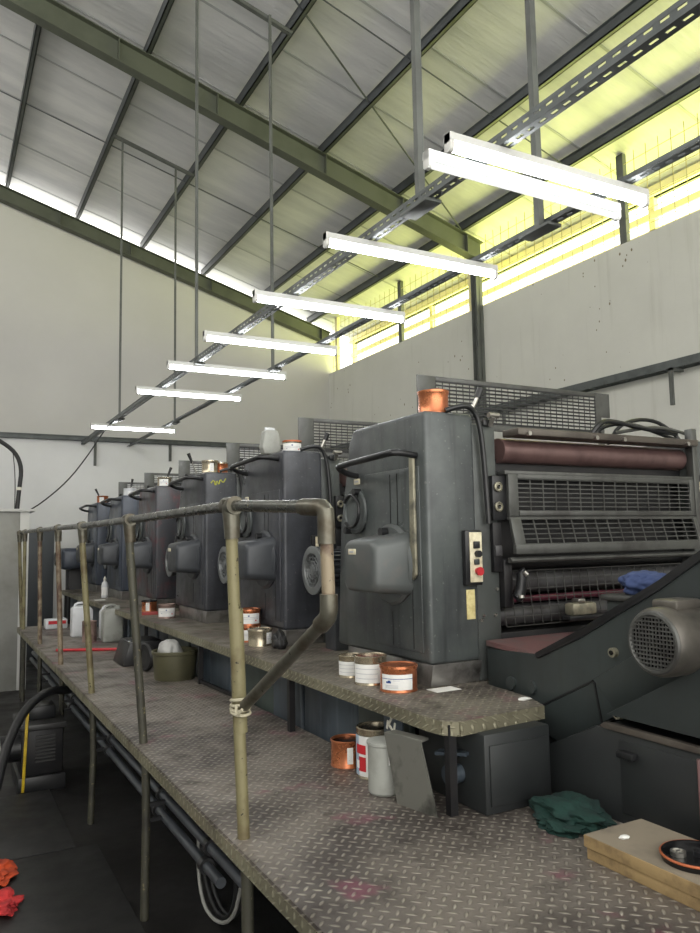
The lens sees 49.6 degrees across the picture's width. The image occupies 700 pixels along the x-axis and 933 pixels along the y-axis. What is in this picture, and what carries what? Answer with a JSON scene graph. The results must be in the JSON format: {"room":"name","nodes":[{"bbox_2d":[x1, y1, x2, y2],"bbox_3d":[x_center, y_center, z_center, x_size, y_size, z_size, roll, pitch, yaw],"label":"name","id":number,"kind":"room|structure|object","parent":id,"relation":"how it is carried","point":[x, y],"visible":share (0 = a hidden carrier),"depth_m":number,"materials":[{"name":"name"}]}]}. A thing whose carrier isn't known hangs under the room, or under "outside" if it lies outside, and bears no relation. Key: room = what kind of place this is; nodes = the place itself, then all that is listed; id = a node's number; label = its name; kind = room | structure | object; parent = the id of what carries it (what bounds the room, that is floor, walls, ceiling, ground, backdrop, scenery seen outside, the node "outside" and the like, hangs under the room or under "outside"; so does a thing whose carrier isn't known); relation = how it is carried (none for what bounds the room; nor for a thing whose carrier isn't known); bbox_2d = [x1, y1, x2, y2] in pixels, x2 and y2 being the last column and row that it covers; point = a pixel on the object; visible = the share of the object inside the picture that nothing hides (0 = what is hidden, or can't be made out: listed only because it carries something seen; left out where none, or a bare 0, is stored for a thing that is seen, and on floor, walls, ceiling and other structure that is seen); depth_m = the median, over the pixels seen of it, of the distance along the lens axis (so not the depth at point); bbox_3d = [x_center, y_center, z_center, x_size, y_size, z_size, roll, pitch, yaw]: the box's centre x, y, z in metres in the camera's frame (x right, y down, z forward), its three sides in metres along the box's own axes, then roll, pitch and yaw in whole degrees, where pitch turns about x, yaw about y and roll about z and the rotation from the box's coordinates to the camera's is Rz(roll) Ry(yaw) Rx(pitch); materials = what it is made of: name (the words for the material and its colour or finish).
{"room":"print shop","nodes":[
{"label":"print shop","id":0,"kind":"room"},
{"bbox_2d":[0,659,298,932],"bbox_3d":[-1.375,2.390,4.600,12.100,0.120,17.800,2,-6,-28],"label":"floor","id":1,"kind":"structure","parent":0,"point":[175,904],"depth_m":4.78,"materials":[{"name":"concrete"}]},
{"bbox_2d":[0,509,35,691],"bbox_3d":[-5.078,1.730,9.813,1.750,2.335,0.720,2,-6,-28],"label":"tall cabinet","id":2,"kind":"object","parent":1,"relation":"on","point":[12,521],"visible":0.91,"depth_m":9.83,"materials":[{"name":"grey"}]},
{"bbox_2d":[0,439,22,508],"bbox_3d":[-5.171,-0.112,10.088,1.531,1.397,0.118,1,-6,-17],"label":"hose","id":3,"kind":"object","parent":2,"relation":"on","point":[18,488],"visible":0.93,"depth_m":10.25,"materials":[{"name":"black rubber"}]},
{"bbox_2d":[0,700,66,794],"bbox_3d":[-2.521,2.179,5.942,0.490,0.600,0.540,2,-6,-28],"label":"pump","id":4,"kind":"object","parent":1,"relation":"on","point":[44,757],"visible":0.88,"depth_m":5.76,"materials":[{"name":"black metal"}]},
{"bbox_2d":[35,733,55,762],"bbox_3d":[-2.316,2.141,5.765,0.140,0.195,0.012,2,-6,-28],"label":"vent grille","id":5,"kind":"object","parent":4,"relation":"attached to","point":[45,743],"depth_m":5.77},
{"bbox_2d":[0,789,75,859],"bbox_3d":[-2.715,2.359,4.765,1.700,0.022,1.240,2,-6,-28],"label":"floor mat","id":6,"kind":"object","parent":1,"relation":"on","point":[32,824],"visible":0.88,"depth_m":4.94,"materials":[{"name":"rubber"}]},
{"bbox_2d":[0,686,72,790],"bbox_3d":[-2.400,2.037,5.184,0.419,0.708,2.118,-2,-6,12],"label":"hose","id":7,"kind":"object","parent":6,"relation":"on","point":[6,749],"visible":0.96,"depth_m":5.57,"materials":[{"name":"black rubber"}]},
{"bbox_2d":[54,548,81,623],"bbox_3d":[-4.108,2.143,11.515,0.740,1.805,0.550,2,-6,-28],"label":"housing","id":8,"kind":"object","parent":1,"relation":"on","point":[69,563],"visible":0.27,"depth_m":11.34,"materials":[{"name":"metal"}]},
{"bbox_2d":[0,844,144,932],"bbox_3d":[-1.941,2.220,3.469,1.820,0.022,1.730,2,-6,-28],"label":"floor mat","id":9,"kind":"object","parent":1,"relation":"on","point":[75,890],"visible":1,"depth_m":3.95,"materials":[{"name":"rubber"}]},
{"bbox_2d":[0,858,18,886],"bbox_3d":[-1.981,2.251,4.202,0.265,0.058,0.358,2,-6,-28],"label":"rag","id":10,"kind":"object","parent":9,"relation":"on","point":[8,868],"visible":1,"depth_m":4.21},
{"bbox_2d":[0,887,23,916],"bbox_3d":[-1.792,2.209,3.833,0.266,0.064,0.286,-1,-6,-4],"label":"rag","id":11,"kind":"object","parent":9,"relation":"on","point":[8,902],"visible":1,"depth_m":3.84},
{"bbox_2d":[70,598,539,742],"bbox_3d":[-0.831,2.047,7.831,2.590,1.165,9.332,2,-6,-28],"label":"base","id":12,"kind":"object","parent":1,"relation":"on","point":[323,715],"visible":0.02,"depth_m":4.16,"materials":[{"name":"green paint"}]},
{"bbox_2d":[76,482,177,592],"bbox_3d":[-2.804,1.020,11.409,2.504,1.599,0.994,2,-6,-28],"label":"press","id":13,"kind":"object","parent":12,"relation":"on","point":[96,536],"visible":0.18,"depth_m":10.63,"materials":[{"name":"metal"}]},
{"bbox_2d":[76,539,94,566],"bbox_3d":[-3.753,1.230,10.737,0.210,0.390,0.390,2,-6,-28],"label":"hood","id":14,"kind":"object","parent":13,"relation":"attached to","point":[90,545],"depth_m":10.62,"materials":[{"name":"grey"}]},
{"bbox_2d":[134,518,178,608],"label":"press","id":15,"kind":"object","parent":12,"relation":"on","point":[154,540],"depth_m":7.75,"materials":[{"name":"metal"}]},
{"bbox_2d":[126,537,152,573],"bbox_3d":[-2.202,0.925,7.890,0.210,0.390,0.390,2,-6,-28],"label":"hood","id":16,"kind":"object","parent":15,"relation":"attached to","point":[143,550],"depth_m":7.76,"materials":[{"name":"grey"}]},
{"bbox_2d":[128,460,201,514],"label":"press","id":17,"kind":"object","parent":12,"relation":"on","point":[157,498],"depth_m":7.86,"materials":[{"name":"metal"}]},
{"bbox_2d":[97,473,241,599],"bbox_3d":[-2.168,0.895,10.240,2.504,1.599,1.576,2,-6,-28],"label":"press","id":18,"kind":"object","parent":12,"relation":"on","point":[112,554],"visible":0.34,"depth_m":9.23,"materials":[{"name":"metal"}]},
{"bbox_2d":[97,538,118,569],"bbox_3d":[-2.977,1.077,9.314,0.210,0.390,0.390,2,-6,-28],"label":"hood","id":19,"kind":"object","parent":18,"relation":"attached to","point":[108,553],"depth_m":9.19,"materials":[{"name":"grey"}]},
{"bbox_2d":[165,513,228,623],"label":"press","id":20,"kind":"object","parent":12,"relation":"on","point":[191,558],"depth_m":6.33,"materials":[{"name":"metal"}]},
{"bbox_2d":[167,534,200,579],"bbox_3d":[-1.427,0.773,6.467,0.210,0.390,0.390,2,-6,-28],"label":"hood","id":21,"kind":"object","parent":20,"relation":"attached to","point":[182,556],"depth_m":6.34,"materials":[{"name":"grey"}]},
{"bbox_2d":[168,443,261,507],"label":"press","id":22,"kind":"object","parent":12,"relation":"on","point":[207,487],"depth_m":6.46,"materials":[{"name":"metal"}]},
{"bbox_2d":[218,417,379,645],"bbox_3d":[0.158,0.439,5.970,2.504,1.599,1.576,2,-6,-28],"label":"press","id":23,"kind":"object","parent":12,"relation":"on","point":[272,547],"visible":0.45,"depth_m":4.97,"materials":[{"name":"metal"}]},
{"bbox_2d":[218,546,226,583],"bbox_3d":[-0.988,0.784,6.044,0.050,0.296,0.296,2,-6,-28],"label":"fan grille","id":24,"kind":"object","parent":23,"relation":"attached to","point":[222,566],"depth_m":6.06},
{"bbox_2d":[238,530,276,588],"bbox_3d":[-0.651,0.621,5.043,0.210,0.390,0.390,2,-6,-28],"label":"hood","id":25,"kind":"object","parent":23,"relation":"attached to","point":[257,556],"depth_m":4.92,"materials":[{"name":"grey"}]},
{"bbox_2d":[259,427,280,454],"bbox_3d":[-0.547,-0.174,5.185,0.137,0.185,0.070,2,-6,-28],"label":"jug","id":26,"kind":"object","parent":23,"relation":"on","point":[269,441],"visible":0.94,"depth_m":5.15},
{"bbox_2d":[302,374,699,687],"bbox_3d":[0.933,0.287,4.547,2.504,1.599,1.579,2,-6,-28],"label":"press","id":27,"kind":"object","parent":12,"relation":"on","point":[456,537],"visible":0.9,"depth_m":3.76,"materials":[{"name":"grey metal"}]},
{"bbox_2d":[302,546,321,594],"bbox_3d":[-0.212,0.632,4.620,0.050,0.296,0.296,2,-6,-28],"label":"fan grille","id":28,"kind":"object","parent":27,"relation":"attached to","point":[311,564],"depth_m":4.62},
{"bbox_2d":[345,524,413,604],"bbox_3d":[0.124,0.469,3.620,0.210,0.390,0.390,2,-6,-28],"label":"hood","id":29,"kind":"object","parent":27,"relation":"attached to","point":[381,564],"depth_m":3.50,"materials":[{"name":"grey"}]},
{"bbox_2d":[417,389,448,412],"bbox_3d":[0.400,-0.304,3.642,0.152,0.113,0.152,2,-6,-28],"label":"can","id":30,"kind":"object","parent":27,"relation":"on","point":[436,400],"visible":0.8,"depth_m":3.58,"materials":[{"name":"orange metal"}]},
{"bbox_2d":[17,624,699,932],"bbox_3d":[-1.197,1.965,5.271,1.233,0.850,10.125,2,-6,-28],"label":"walkway","id":31,"kind":"object","parent":1,"relation":"on","point":[332,855],"visible":0.75,"depth_m":2.56,"materials":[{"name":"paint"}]},
{"bbox_2d":[70,602,92,637],"bbox_3d":[-2.951,1.676,8.335,0.220,0.379,0.160,2,-6,-28],"label":"jerrycan","id":32,"kind":"object","parent":31,"relation":"on","point":[76,612],"visible":0.59,"depth_m":8.25,"materials":[{"name":"plastic"}]},
{"bbox_2d":[101,603,122,642],"bbox_3d":[-2.466,1.616,7.862,0.200,0.389,0.160,2,-6,-28],"label":"jerrycan","id":33,"kind":"object","parent":31,"relation":"on","point":[111,623],"visible":0.85,"depth_m":7.79,"materials":[{"name":"plastic"}]},
{"bbox_2d":[29,657,225,888],"bbox_3d":[-2.237,2.023,6.171,0.119,0.068,7.100,2,-6,-28],"label":"pipe","id":34,"kind":"object","parent":31,"relation":"attached to","point":[205,864],"visible":0.96,"depth_m":3.83,"materials":[{"name":"metal"}]},
{"bbox_2d":[31,651,240,888],"bbox_3d":[-2.170,1.940,6.074,0.139,0.068,7.350,2,-6,-28],"label":"pipe","id":35,"kind":"object","parent":31,"relation":"attached to","point":[209,847],"visible":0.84,"depth_m":3.82,"materials":[{"name":"metal"}]},
{"bbox_2d":[113,636,162,666],"bbox_3d":[-1.804,1.568,6.456,0.337,0.190,0.400,2,-6,-28],"label":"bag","id":36,"kind":"object","parent":31,"relation":"on","point":[123,656],"visible":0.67,"depth_m":6.33,"materials":[{"name":"black plastic"}]},
{"bbox_2d":[141,643,152,670],"bbox_3d":[-1.611,1.502,5.973,0.220,0.220,0.040,-7,-8,44],"label":"wheel","id":37,"kind":"object","parent":31,"relation":"on","point":[147,657],"visible":0.77,"depth_m":5.93,"materials":[{"name":"black"}]},
{"bbox_2d":[151,646,197,681],"bbox_3d":[-1.305,1.471,5.651,0.344,0.210,0.344,2,-6,-28],"label":"bucket","id":38,"kind":"object","parent":31,"relation":"on","point":[177,666],"visible":0.94,"depth_m":5.52,"materials":[{"name":"green plastic"}]},
{"bbox_2d":[157,639,182,652],"bbox_3d":[-1.344,1.388,5.665,0.189,0.203,0.203,2,-6,-28],"label":"plastic bag","id":39,"kind":"object","parent":38,"relation":"in","point":[168,645],"visible":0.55,"depth_m":5.60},
{"bbox_2d":[17,496,337,839],"bbox_3d":[-2.108,0.998,5.749,0.166,1.203,8.462,2,-6,-28],"label":"handrail","id":40,"kind":"object","parent":31,"relation":"attached to","point":[230,508],"visible":1,"depth_m":2.62,"materials":[{"name":"metal"}]},
{"bbox_2d":[196,826,240,924],"bbox_3d":[-0.633,1.959,3.715,0.109,0.526,0.681,2,-6,-28],"label":"coil","id":41,"kind":"object","parent":31,"relation":"hanging from","point":[223,914],"visible":0.4,"depth_m":3.76,"materials":[{"name":"black rubber"}]},
{"bbox_2d":[62,589,544,816],"bbox_3d":[-1.614,1.985,7.146,0.821,1.185,9.796,2,-6,-28],"label":"walkway","id":42,"kind":"object","parent":31,"relation":"on","point":[479,706],"visible":0.65,"depth_m":3.33,"materials":[{"name":"metal"}]},
{"bbox_2d":[158,603,175,618],"bbox_3d":[-1.647,1.296,6.810,0.160,0.123,0.160,2,-6,-28],"label":"can","id":43,"kind":"object","parent":42,"relation":"on","point":[165,610],"visible":1,"depth_m":6.75,"materials":[{"name":"metal"}]},
{"bbox_2d":[244,624,260,641],"bbox_3d":[-0.680,1.122,5.114,0.158,0.108,0.158,2,-6,-28],"label":"can","id":44,"kind":"object","parent":42,"relation":"on","point":[245,627],"visible":0.36,"depth_m":5.04,"materials":[{"name":"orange metal"}]},
{"bbox_2d":[243,607,260,625],"bbox_3d":[-0.682,1.014,5.124,0.158,0.108,0.158,2,-6,-28],"label":"can","id":45,"kind":"object","parent":44,"relation":"on","point":[251,615],"visible":0.72,"depth_m":5.06,"materials":[{"name":"orange metal"}]},
{"bbox_2d":[247,627,271,646],"bbox_3d":[-0.582,1.099,4.896,0.160,0.108,0.160,2,-6,-28],"label":"can","id":46,"kind":"object","parent":42,"relation":"on","point":[257,636],"visible":0.99,"depth_m":4.83,"materials":[{"name":"metal"}]},
{"bbox_2d":[338,652,356,677],"bbox_3d":[0.005,0.976,3.724,0.126,0.105,0.126,2,-6,-28],"label":"can","id":47,"kind":"object","parent":42,"relation":"on","point":[346,660],"visible":0.67,"depth_m":3.67,"materials":[{"name":"metal"}]},
{"bbox_2d":[354,652,386,685],"bbox_3d":[0.096,0.944,3.537,0.156,0.130,0.156,2,-6,-28],"label":"can","id":48,"kind":"object","parent":42,"relation":"on","point":[367,670],"visible":0.94,"depth_m":3.47,"materials":[{"name":"metal"}]},
{"bbox_2d":[379,661,417,692],"bbox_3d":[0.216,0.934,3.369,0.172,0.113,0.172,2,-6,-28],"label":"can","id":49,"kind":"object","parent":42,"relation":"on","point":[395,676],"visible":1,"depth_m":3.30,"materials":[{"name":"orange metal"}]},
{"bbox_2d":[330,734,355,768],"bbox_3d":[-0.013,1.277,3.402,0.152,0.115,0.152,2,-6,-28],"label":"can","id":50,"kind":"object","parent":31,"relation":"on","point":[343,746],"visible":0.81,"depth_m":3.34,"materials":[{"name":"orange metal"}]},
{"bbox_2d":[356,721,383,779],"bbox_3d":[0.112,1.214,3.248,0.173,0.205,0.172,2,-6,-28],"label":"can","id":51,"kind":"object","parent":31,"relation":"on","point":[365,730],"visible":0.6,"depth_m":3.19,"materials":[{"name":"metal"}]},
{"bbox_2d":[366,736,395,796],"bbox_3d":[0.138,1.193,3.024,0.140,0.203,0.140,2,-6,-28],"label":"plastic jar","id":52,"kind":"object","parent":31,"relation":"on","point":[380,780],"visible":0.65,"depth_m":2.97,"materials":[{"name":"white plastic"}]},
{"bbox_2d":[384,730,437,817],"bbox_3d":[0.244,1.149,2.860,0.063,0.255,0.277,4,-7,-40],"label":"sheet","id":53,"kind":"object","parent":31,"relation":"on","point":[410,775],"visible":1,"depth_m":2.84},
{"bbox_2d":[419,720,550,815],"bbox_3d":[0.487,1.141,2.978,0.402,0.285,0.443,2,-6,-28],"label":"metal box","id":54,"kind":"object","parent":31,"relation":"on","point":[499,770],"visible":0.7,"depth_m":2.81,"materials":[{"name":"paint"}]},
{"bbox_2d":[435,749,468,756],"bbox_3d":[0.388,1.079,2.858,0.129,0.022,0.050,-4,-6,31],"label":"shelf","id":55,"kind":"object","parent":54,"relation":"attached to","point":[460,752],"depth_m":2.84,"materials":[{"name":"metal"}]},
{"bbox_2d":[528,791,616,838],"bbox_3d":[0.770,1.208,2.665,0.260,0.081,0.323,0,-6,-15],"label":"rag","id":56,"kind":"object","parent":31,"relation":"on","point":[568,814],"visible":0.99,"depth_m":2.60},
{"bbox_2d":[587,848,699,911],"bbox_3d":[1.190,1.139,1.798,0.260,0.037,1.424,2,-6,-28],"label":"plank","id":57,"kind":"object","parent":31,"relation":"on","point":[669,891],"visible":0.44,"depth_m":2.16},
{"bbox_2d":[584,819,699,898],"bbox_3d":[1.183,1.103,1.802,0.260,0.037,1.430,2,-6,-28],"label":"plank","id":58,"kind":"object","parent":57,"relation":"on","point":[640,852],"visible":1,"depth_m":2.27,"materials":[{"name":"wood"}]},
{"bbox_2d":[659,839,699,874],"bbox_3d":[0.990,1.111,2.159,0.204,0.022,0.204,2,-6,-28],"label":"lid","id":59,"kind":"object","parent":58,"relation":"on","point":[690,864],"visible":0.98,"depth_m":2.17,"materials":[{"name":"black"}]},
{"bbox_2d":[470,274,486,421],"bbox_3d":[1.915,-0.105,10.947,0.115,5.950,0.130,2,-6,-28],"label":"column","id":60,"kind":"structure","parent":1,"relation":"on","point":[475,280],"depth_m":11.11,"materials":[{"name":"metal"}]},
{"bbox_2d":[0,0,482,259],"bbox_3d":[-3.358,-5.104,8.610,11.980,3.822,0.150,2,-6,-28],"label":"rafter","id":61,"kind":"object","parent":60,"relation":"on","point":[60,20],"visible":0.86,"depth_m":9.50,"materials":[{"name":"green paint"}]},
{"bbox_2d":[5,24,41,186],"bbox_3d":[-1.674,-5.704,5.302,0.060,0.135,18.000,2,-6,-28],"label":"purlin","id":62,"kind":"structure","parent":61,"relation":"attached to","point":[37,29],"depth_m":10.49,"materials":[{"name":"metal"}]},
{"bbox_2d":[75,0,174,218],"bbox_3d":[-0.648,-5.330,5.821,0.060,0.135,18.000,2,-6,-28],"label":"purlin","id":63,"kind":"structure","parent":61,"relation":"attached to","point":[166,6],"depth_m":10.23,"materials":[{"name":"metal"}]},
{"bbox_2d":[140,0,316,247],"bbox_3d":[0.378,-4.955,6.340,0.060,0.135,18.000,2,-6,-28],"label":"purlin","id":64,"kind":"structure","parent":61,"relation":"attached to","point":[298,16],"depth_m":9.42,"materials":[{"name":"metal"}]},
{"bbox_2d":[113,134,193,177],"bbox_3d":[-2.848,-4.524,11.056,1.171,0.379,0.050,2,-6,-28],"label":"bar","id":65,"kind":"object","parent":64,"relation":"attached to","point":[117,137],"visible":1,"depth_m":11.04,"materials":[{"name":"metal"}]},
{"bbox_2d":[114,141,124,421],"bbox_3d":[-3.217,-2.664,10.656,0.100,4.075,0.240,2,-6,-28],"label":"rod","id":66,"kind":"object","parent":65,"relation":"hanging from","point":[122,142],"visible":1,"depth_m":10.64,"materials":[{"name":"metal"}]},
{"bbox_2d":[169,168,179,424],"bbox_3d":[-2.538,-2.529,11.011,0.100,3.849,0.240,2,-6,-28],"label":"rod","id":67,"kind":"object","parent":65,"relation":"hanging from","point":[174,422],"visible":1,"depth_m":11.02,"materials":[{"name":"metal"}]},
{"bbox_2d":[232,0,292,35],"bbox_3d":[-1.143,-4.858,7.926,1.171,0.379,0.050,2,-6,-28],"label":"bar","id":68,"kind":"object","parent":64,"relation":"attached to","point":[243,3],"visible":1,"depth_m":8.02,"materials":[{"name":"metal"}]},
{"bbox_2d":[188,0,204,368],"bbox_3d":[-1.527,-2.996,7.552,0.100,4.075,0.240,2,-6,-28],"label":"rod","id":69,"kind":"object","parent":68,"relation":"hanging from","point":[196,1],"visible":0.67,"depth_m":7.53,"materials":[{"name":"metal"}]},
{"bbox_2d":[81,0,699,444],"bbox_3d":[-1.610,-0.995,7.578,0.057,0.060,12.600,2,-6,-28],"label":"tray","id":70,"kind":"object","parent":69,"relation":"hanging from","point":[676,16],"visible":0.79,"depth_m":3.21,"materials":[{"name":"metal"}]},
{"bbox_2d":[166,360,286,379],"bbox_3d":[-1.193,-0.943,7.457,1.220,0.087,0.052,2,-6,-28],"label":"lamp","id":71,"kind":"object","parent":70,"relation":"attached to","point":[170,364],"visible":1,"depth_m":7.42,"materials":[{"name":"white metal"}]},
{"bbox_2d":[443,131,649,207],"bbox_3d":[0.950,-1.363,3.522,1.220,0.087,0.052,2,-6,-28],"label":"lamp","id":72,"kind":"object","parent":70,"relation":"attached to","point":[456,143],"visible":1,"depth_m":3.47,"materials":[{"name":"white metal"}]},
{"bbox_2d":[268,14,281,372],"bbox_3d":[-0.815,-2.867,7.846,0.100,3.849,0.240,2,-6,-28],"label":"rod","id":73,"kind":"object","parent":68,"relation":"hanging from","point":[272,369],"visible":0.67,"depth_m":7.84,"materials":[{"name":"metal"}]},
{"bbox_2d":[127,135,699,446],"bbox_3d":[-0.932,-0.972,7.946,0.057,0.060,12.600,2,-6,-28],"label":"tray","id":74,"kind":"object","parent":73,"relation":"hanging from","point":[693,145],"visible":0.72,"depth_m":4.72,"materials":[{"name":"metal"}]},
{"bbox_2d":[90,423,175,432],"bbox_3d":[-3.145,-0.559,11.042,1.220,0.087,0.052,2,-6,-28],"label":"lamp","id":75,"kind":"object","parent":74,"relation":"attached to","point":[103,425],"visible":1,"depth_m":11.02,"materials":[{"name":"white metal"}]},
{"bbox_2d":[135,386,241,401],"bbox_3d":[-1.812,-0.821,8.594,1.220,0.087,0.052,2,-6,-28],"label":"lamp","id":76,"kind":"object","parent":74,"relation":"attached to","point":[143,390],"visible":1,"depth_m":8.56,"materials":[{"name":"white metal"}]},
{"bbox_2d":[203,330,337,355],"bbox_3d":[-0.659,-1.047,6.478,1.220,0.087,0.052,2,-6,-28],"label":"lamp","id":77,"kind":"object","parent":74,"relation":"attached to","point":[206,334],"visible":1,"depth_m":6.44,"materials":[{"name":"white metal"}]},
{"bbox_2d":[252,289,404,323],"bbox_3d":[-0.126,-1.152,5.498,1.220,0.087,0.052,2,-6,-28],"label":"lamp","id":78,"kind":"object","parent":74,"relation":"attached to","point":[257,295],"visible":1,"depth_m":5.46,"materials":[{"name":"white metal"}]},
{"bbox_2d":[322,231,497,279],"bbox_3d":[0.393,-1.254,4.545,1.220,0.087,0.052,2,-6,-28],"label":"lamp","id":79,"kind":"object","parent":74,"relation":"attached to","point":[332,240],"visible":1,"depth_m":4.50,"materials":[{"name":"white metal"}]},
{"bbox_2d":[423,148,621,220],"bbox_3d":[0.870,-1.347,3.670,1.220,0.087,0.052,2,-6,-29],"label":"lamp","id":80,"kind":"object","parent":74,"relation":"attached to","point":[439,161],"visible":1,"depth_m":3.62,"materials":[{"name":"white metal"}]},
{"bbox_2d":[201,0,477,275],"bbox_3d":[1.413,-4.578,6.863,0.060,0.135,18.000,2,-6,-28],"label":"purlin","id":81,"kind":"structure","parent":61,"relation":"attached to","point":[460,7],"depth_m":9.18,"materials":[{"name":"metal"}]},
{"bbox_2d":[294,0,461,229],"bbox_3d":[0.224,-4.308,8.960,0.022,1.368,5.248,-5,-7,32],"label":"rod","id":82,"kind":"object","parent":61,"relation":"attached to","point":[296,1],"visible":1,"depth_m":8.83,"materials":[{"name":"metal"}]},
{"bbox_2d":[262,0,657,298],"bbox_3d":[2.439,-4.204,7.382,0.060,0.135,18.000,2,-6,-28],"label":"purlin","id":83,"kind":"structure","parent":61,"relation":"attached to","point":[634,8],"depth_m":8.32,"materials":[{"name":"metal"}]},
{"bbox_2d":[306,74,699,322],"bbox_3d":[3.403,-3.853,7.870,0.060,0.135,18.000,2,-6,-28],"label":"purlin","id":84,"kind":"structure","parent":61,"relation":"attached to","point":[692,86],"depth_m":9.03,"materials":[{"name":"metal"}]},
{"bbox_2d":[0,90,379,277],"bbox_3d":[-2.546,-4.370,11.604,6.905,2.044,0.016,2,-6,-28],"label":"rod","id":85,"kind":"object","parent":84,"relation":"attached to","point":[0,90],"visible":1,"depth_m":11.52,"materials":[{"name":"metal"}]},
{"bbox_2d":[323,0,562,163],"bbox_3d":[-0.391,-4.793,7.647,6.906,2.044,0.016,2,-6,-30],"label":"rod","id":86,"kind":"object","parent":84,"relation":"attached to","point":[337,9],"depth_m":8.32,"materials":[{"name":"metal"}]},
{"bbox_2d":[486,550,699,840],"bbox_3d":[1.642,1.026,3.044,1.756,2.144,1.750,2,-6,-28],"label":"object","id":87,"kind":"object","parent":1,"relation":"on","point":[619,693],"visible":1,"depth_m":2.70,"materials":[{"name":"black metal"}]},
{"bbox_2d":[618,570,665,594],"bbox_3d":[1.212,0.471,3.092,0.274,0.094,0.169,2,-6,-28],"label":"rag","id":88,"kind":"object","parent":87,"relation":"on","point":[634,582],"visible":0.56,"depth_m":3.02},
{"bbox_2d":[628,611,680,674],"bbox_3d":[0.982,0.572,2.458,0.012,0.208,0.208,2,-6,-28],"label":"fan grille","id":89,"kind":"object","parent":87,"relation":"attached to","point":[654,637],"depth_m":2.44,"materials":[{"name":"metal"}]},
{"bbox_2d":[0,202,334,617],"bbox_3d":[-5.650,-1.620,12.753,12.100,9.590,0.180,2,-6,-28],"label":"wall","id":90,"kind":"structure","parent":0,"point":[60,289],"depth_m":13.37,"materials":[{"name":"white paint"}]},
{"bbox_2d":[26,529,53,659],"bbox_3d":[-5.150,2.100,12.508,0.470,2.120,0.030,2,-6,-28],"label":"door","id":91,"kind":"structure","parent":90,"relation":"in","point":[48,536],"depth_m":12.53,"materials":[{"name":"grey"}]},
{"bbox_2d":[0,432,327,465],"bbox_3d":[-5.629,-0.309,12.473,11.950,0.505,0.085,2,-6,-28],"label":"duct","id":92,"kind":"object","parent":90,"relation":"attached to","point":[170,443],"visible":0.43,"depth_m":13.27,"materials":[{"name":"metal"}]},
{"bbox_2d":[0,0,699,337],"bbox_3d":[-1.270,-5.657,5.488,13.052,3.894,18.150,2,-6,-28],"label":"ceiling","id":93,"kind":"structure","parent":0,"point":[482,56],"depth_m":9.63,"materials":[{"name":"metal"}]},
{"bbox_2d":[329,210,699,461],"bbox_3d":[3.876,-0.108,7.612,0.150,5.240,17.600,2,-6,-28],"label":"wall","id":94,"kind":"structure","parent":0,"point":[633,304],"depth_m":9.39,"materials":[{"name":"grey paint"}]},
{"bbox_2d":[328,353,699,448],"bbox_3d":[3.255,-0.845,8.439,0.200,0.490,15.500,2,-6,-28],"label":"pipe","id":95,"kind":"object","parent":94,"relation":"attached to","point":[678,364],"visible":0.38,"depth_m":8.58,"materials":[{"name":"metal"}]},
{"bbox_2d":[333,113,699,367],"bbox_3d":[3.094,-3.112,9.164,0.012,1.067,14.503,2,-6,-28],"label":"window","id":96,"kind":"structure","parent":94,"relation":"in","point":[697,113],"depth_m":10.39,"materials":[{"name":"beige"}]},
{"bbox_2d":[615,153,629,244],"bbox_3d":[3.224,-3.149,8.955,0.060,1.097,0.100,2,-6,-28],"label":"post","id":97,"kind":"object","parent":94,"relation":"on","point":[624,226],"visible":0.64,"depth_m":8.92,"materials":[{"name":"metal"}]},
{"bbox_3d":[-6.770,-0.947,1.903,0.150,6.200,17.600,2,-6,-28],"label":"wall","id":98,"kind":"structure","parent":0,"visible":0},
{"bbox_2d":[0,184,330,344],"bbox_3d":[-5.682,-4.516,12.783,11.900,3.749,0.150,2,-6,-28],"label":"rafter","id":99,"kind":"object","parent":98,"relation":"attached to","point":[10,197],"visible":0.82,"depth_m":13.78,"materials":[{"name":"green paint"}]},
{"label":"outside","id":100,"kind":"structure","parent":0,"visible":0},
{"bbox_3d":[12.772,3.221,15.190,22.900,0.150,65.000,2,-6,-28],"label":"ground","id":101,"kind":"structure","parent":100,"visible":0},
{"bbox_3d":[8.107,-1.231,1.282,0.080,6.100,0.090,2,-6,-28],"label":"post","id":102,"kind":"object","parent":101,"relation":"on","visible":0},
{"bbox_2d":[350,190,699,357],"bbox_3d":[4.050,-3.154,8.776,0.040,0.080,16.900,2,-6,-28],"label":"board","id":103,"kind":"object","parent":102,"relation":"attached to","point":[694,196],"visible":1,"depth_m":10.79,"materials":[{"name":"beige"}]},
{"bbox_2d":[354,209,699,362],"bbox_3d":[4.088,-2.953,8.776,0.040,0.080,16.900,2,-6,-28],"label":"board","id":104,"kind":"object","parent":102,"relation":"attached to","point":[698,209],"visible":0.2,"depth_m":10.85,"materials":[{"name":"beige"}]},
{"bbox_2d":[354,174,699,343],"bbox_3d":[4.359,-3.504,8.353,0.060,0.135,18.000,2,-6,-28],"label":"purlin","id":105,"kind":"structure","parent":102,"relation":"attached to","point":[696,177],"depth_m":11.05,"materials":[{"name":"metal"}]},
{"bbox_2d":[349,162,699,344],"bbox_3d":[4.027,-3.453,8.795,0.040,0.120,16.900,2,-6,-28],"label":"board","id":106,"kind":"object","parent":105,"relation":"attached to","point":[696,166],"visible":0.78,"depth_m":10.98,"materials":[{"name":"beige"}]},
{"bbox_3d":[0.715,-5.223,4.516,1.171,0.379,0.050,2,-6,-28],"label":"bar","id":107,"kind":"object","parent":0,"visible":0},
{"bbox_2d":[400,0,441,220],"bbox_3d":[0.330,-3.361,4.142,0.100,4.075,0.240,2,-6,-28],"label":"rod","id":108,"kind":"object","parent":107,"relation":"hanging from","point":[426,204],"visible":1,"depth_m":3.98,"materials":[{"name":"metal"}]},
{"bbox_2d":[519,0,560,241],"bbox_3d":[1.033,-3.230,4.453,0.100,3.849,0.240,2,-6,-28],"label":"rod","id":109,"kind":"object","parent":107,"relation":"hanging from","point":[541,228],"visible":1,"depth_m":4.33,"materials":[{"name":"metal"}]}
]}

